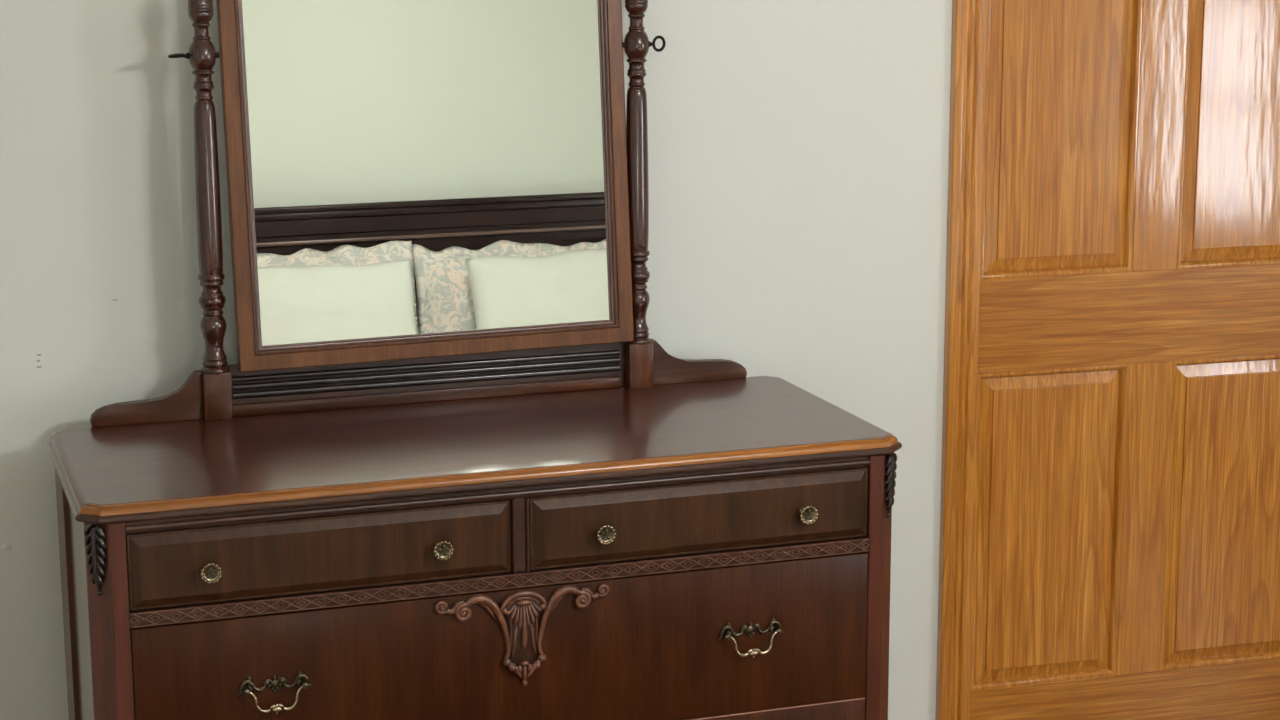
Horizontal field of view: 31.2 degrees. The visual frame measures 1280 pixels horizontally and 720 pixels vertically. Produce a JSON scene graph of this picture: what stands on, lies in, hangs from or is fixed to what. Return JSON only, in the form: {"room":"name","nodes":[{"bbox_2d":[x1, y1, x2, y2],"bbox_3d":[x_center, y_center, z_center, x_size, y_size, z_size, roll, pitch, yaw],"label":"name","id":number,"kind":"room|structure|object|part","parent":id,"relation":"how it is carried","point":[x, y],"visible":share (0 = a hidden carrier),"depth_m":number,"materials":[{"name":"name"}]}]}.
{"room":"bedroom","nodes":[
{"label":"bedroom","id":0,"kind":"room"},
{"bbox_2d":[0,0,951,719],"bbox_3d":[0.483,-0.345,4.036,4.800,2.440,0.163,-3,12,-16],"label":"wall","id":1,"kind":"structure","parent":0,"point":[798,150],"depth_m":3.83,"materials":[{"name":"paint"}]},
{"bbox_2d":[935,0,987,719],"bbox_3d":[0.966,-0.216,4.195,0.936,2.122,0.180,-3,12,-16],"label":"door frame","id":2,"kind":"structure","parent":1,"relation":"attached to","point":[969,17],"depth_m":4.03,"materials":[{"name":"orange wood"}]},
{"bbox_2d":[969,0,1279,719],"bbox_3d":[0.959,-0.191,4.224,0.822,2.044,0.105,-3,12,-16],"label":"door","id":3,"kind":"structure","parent":1,"relation":"in","point":[1126,552],"depth_m":4.27,"materials":[{"name":"orange wood"}]},
{"bbox_3d":[0.763,0.314,4.294,0.285,0.589,0.008,-3,12,-16],"label":"panel","id":4,"kind":"part","parent":3,"relation":"part of","materials":[{"name":"orange wood"}]},
{"bbox_3d":[0.760,-0.450,4.140,0.285,0.580,0.008,-3,12,-16],"label":"panel","id":5,"kind":"part","parent":3,"relation":"part of","materials":[{"name":"orange wood"}]},
{"bbox_3d":[0.953,0.702,4.438,0.702,0.210,0.036,-3,12,-16],"label":"rail","id":6,"kind":"part","parent":3,"relation":"part of","materials":[{"name":"orange wood"}]},
{"bbox_3d":[0.950,-0.084,4.279,0.702,0.175,0.036,-3,12,-16],"label":"lock rail","id":7,"kind":"part","parent":3,"relation":"part of","materials":[{"name":"orange wood"}]},
{"bbox_3d":[1.145,0.291,4.402,0.285,0.589,0.008,-3,12,-16],"label":"panel","id":8,"kind":"part","parent":3,"relation":"part of","materials":[{"name":"orange wood"}]},
{"bbox_3d":[1.142,-0.473,4.247,0.285,0.580,0.008,-3,12,-16],"label":"panel","id":9,"kind":"part","parent":3,"relation":"part of","materials":[{"name":"orange wood"}]},
{"bbox_3d":[1.123,1.328,2.161,4.820,0.100,4.685,-3,12,-16],"label":"floor","id":10,"kind":"structure","parent":0,"visible":0},
{"bbox_2d":[47,376,901,719],"bbox_3d":[-0.249,0.548,3.552,1.223,0.886,0.522,-4,12,-19],"label":"dresser","id":11,"kind":"object","parent":10,"relation":"on","point":[717,549],"visible":1,"depth_m":3.32,"materials":[{"name":"brown wood"}]},
{"bbox_3d":[-0.860,0.564,3.548,0.040,0.862,0.121,-4,12,-19],"label":"post","id":12,"kind":"part","parent":11,"relation":"part of","materials":[{"name":"red wood"}]},
{"bbox_3d":[-0.795,0.557,3.329,0.012,0.762,0.333,-4,12,-19],"label":"panel","id":13,"kind":"part","parent":11,"relation":"part of","materials":[{"name":"brown wood"}]},
{"bbox_3d":[-0.721,0.639,3.172,0.051,0.862,0.041,-4,12,-19],"label":"post","id":14,"kind":"part","parent":11,"relation":"part of","materials":[{"name":"red wood"}]},
{"bbox_3d":[-0.585,0.287,3.114,0.030,0.029,0.027,-4,12,-19],"label":"knob","id":15,"kind":"part","parent":11,"relation":"part of","materials":[{"name":"gold metal"}]},
{"bbox_3d":[-0.439,0.270,3.184,0.537,0.106,0.022,-4,12,-19],"label":"drawer","id":16,"kind":"part","parent":11,"relation":"part of","materials":[{"name":"brown wood"}]},
{"bbox_2d":[90,0,746,427],"bbox_3d":[-0.338,-0.450,3.603,1.085,1.051,0.089,-4,12,-19],"label":"mirror","id":17,"kind":"object","parent":11,"relation":"on","point":[429,200],"visible":1,"depth_m":3.62,"materials":[{"name":"brown wood"}]},
{"bbox_3d":[-0.664,-0.278,3.513,0.043,0.607,0.043,-4,12,-19],"label":"turned post","id":18,"kind":"part","parent":17,"relation":"part of","materials":[{"name":"brown wood"}]},
{"bbox_3d":[-0.335,-0.487,3.597,0.655,0.975,0.089,-4,12,-19],"label":"mirror frame","id":19,"kind":"part","parent":17,"relation":"part of","materials":[{"name":"brown wood"}]},
{"bbox_2d":[242,0,608,345],"bbox_3d":[-0.336,-0.487,3.599,0.582,0.902,0.066,-4,12,-19],"label":"mirror glass","id":20,"kind":"object","parent":17,"relation":"attached to","point":[415,172],"depth_m":3.62,"materials":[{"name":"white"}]},
{"bbox_3d":[-0.337,0.025,3.701,0.655,0.080,0.014,-4,12,-19],"label":"rail","id":21,"kind":"part","parent":17,"relation":"part of","materials":[{"name":"brown wood"}]},
{"bbox_3d":[-0.334,-0.487,3.594,0.605,0.925,0.077,-4,12,-19],"label":"moulding","id":22,"kind":"part","parent":17,"relation":"part of","materials":[{"name":"brown wood"}]},
{"bbox_3d":[-0.005,-0.325,3.736,0.043,0.607,0.043,-4,12,-19],"label":"turned post","id":23,"kind":"part","parent":17,"relation":"part of","materials":[{"name":"brown wood"}]},
{"bbox_3d":[-0.279,0.265,3.217,0.030,0.029,0.027,-4,12,-19],"label":"knob","id":24,"kind":"part","parent":11,"relation":"part of","materials":[{"name":"gold metal"}]},
{"bbox_3d":[-0.254,0.124,3.477,1.223,0.024,0.501,-4,12,-19],"label":"edge moulding","id":25,"kind":"part","parent":11,"relation":"part of","materials":[{"name":"brown wood"}]},
{"bbox_3d":[-0.178,0.187,3.266,1.097,0.016,0.017,-4,12,-19],"label":"frieze rail","id":26,"kind":"part","parent":11,"relation":"part of","materials":[{"name":"brown wood"}]},
{"bbox_3d":[-0.175,0.439,3.313,1.095,0.228,0.018,-4,12,-19],"label":"long drawer","id":27,"kind":"part","parent":11,"relation":"part of","materials":[{"name":"brown wood"}]},
{"bbox_3d":[-0.051,0.249,3.295,0.030,0.029,0.027,-4,12,-19],"label":"knob","id":28,"kind":"part","parent":11,"relation":"part of","materials":[{"name":"gold metal"}]},
{"bbox_3d":[0.092,0.231,3.364,0.529,0.106,0.022,-4,12,-19],"label":"drawer","id":29,"kind":"part","parent":11,"relation":"part of","materials":[{"name":"brown wood"}]},
{"bbox_3d":[-0.175,0.663,3.358,1.095,0.225,0.018,-4,12,-19],"label":"long drawer","id":30,"kind":"part","parent":11,"relation":"part of","materials":[{"name":"brown wood"}]},
{"bbox_3d":[0.247,0.227,3.396,0.030,0.029,0.027,-4,12,-19],"label":"knob","id":31,"kind":"part","parent":11,"relation":"part of","materials":[{"name":"gold metal"}]},
{"bbox_3d":[0.364,0.561,3.540,0.051,0.862,0.041,-4,12,-19],"label":"post","id":32,"kind":"part","parent":11,"relation":"part of","materials":[{"name":"red wood"}]}
]}

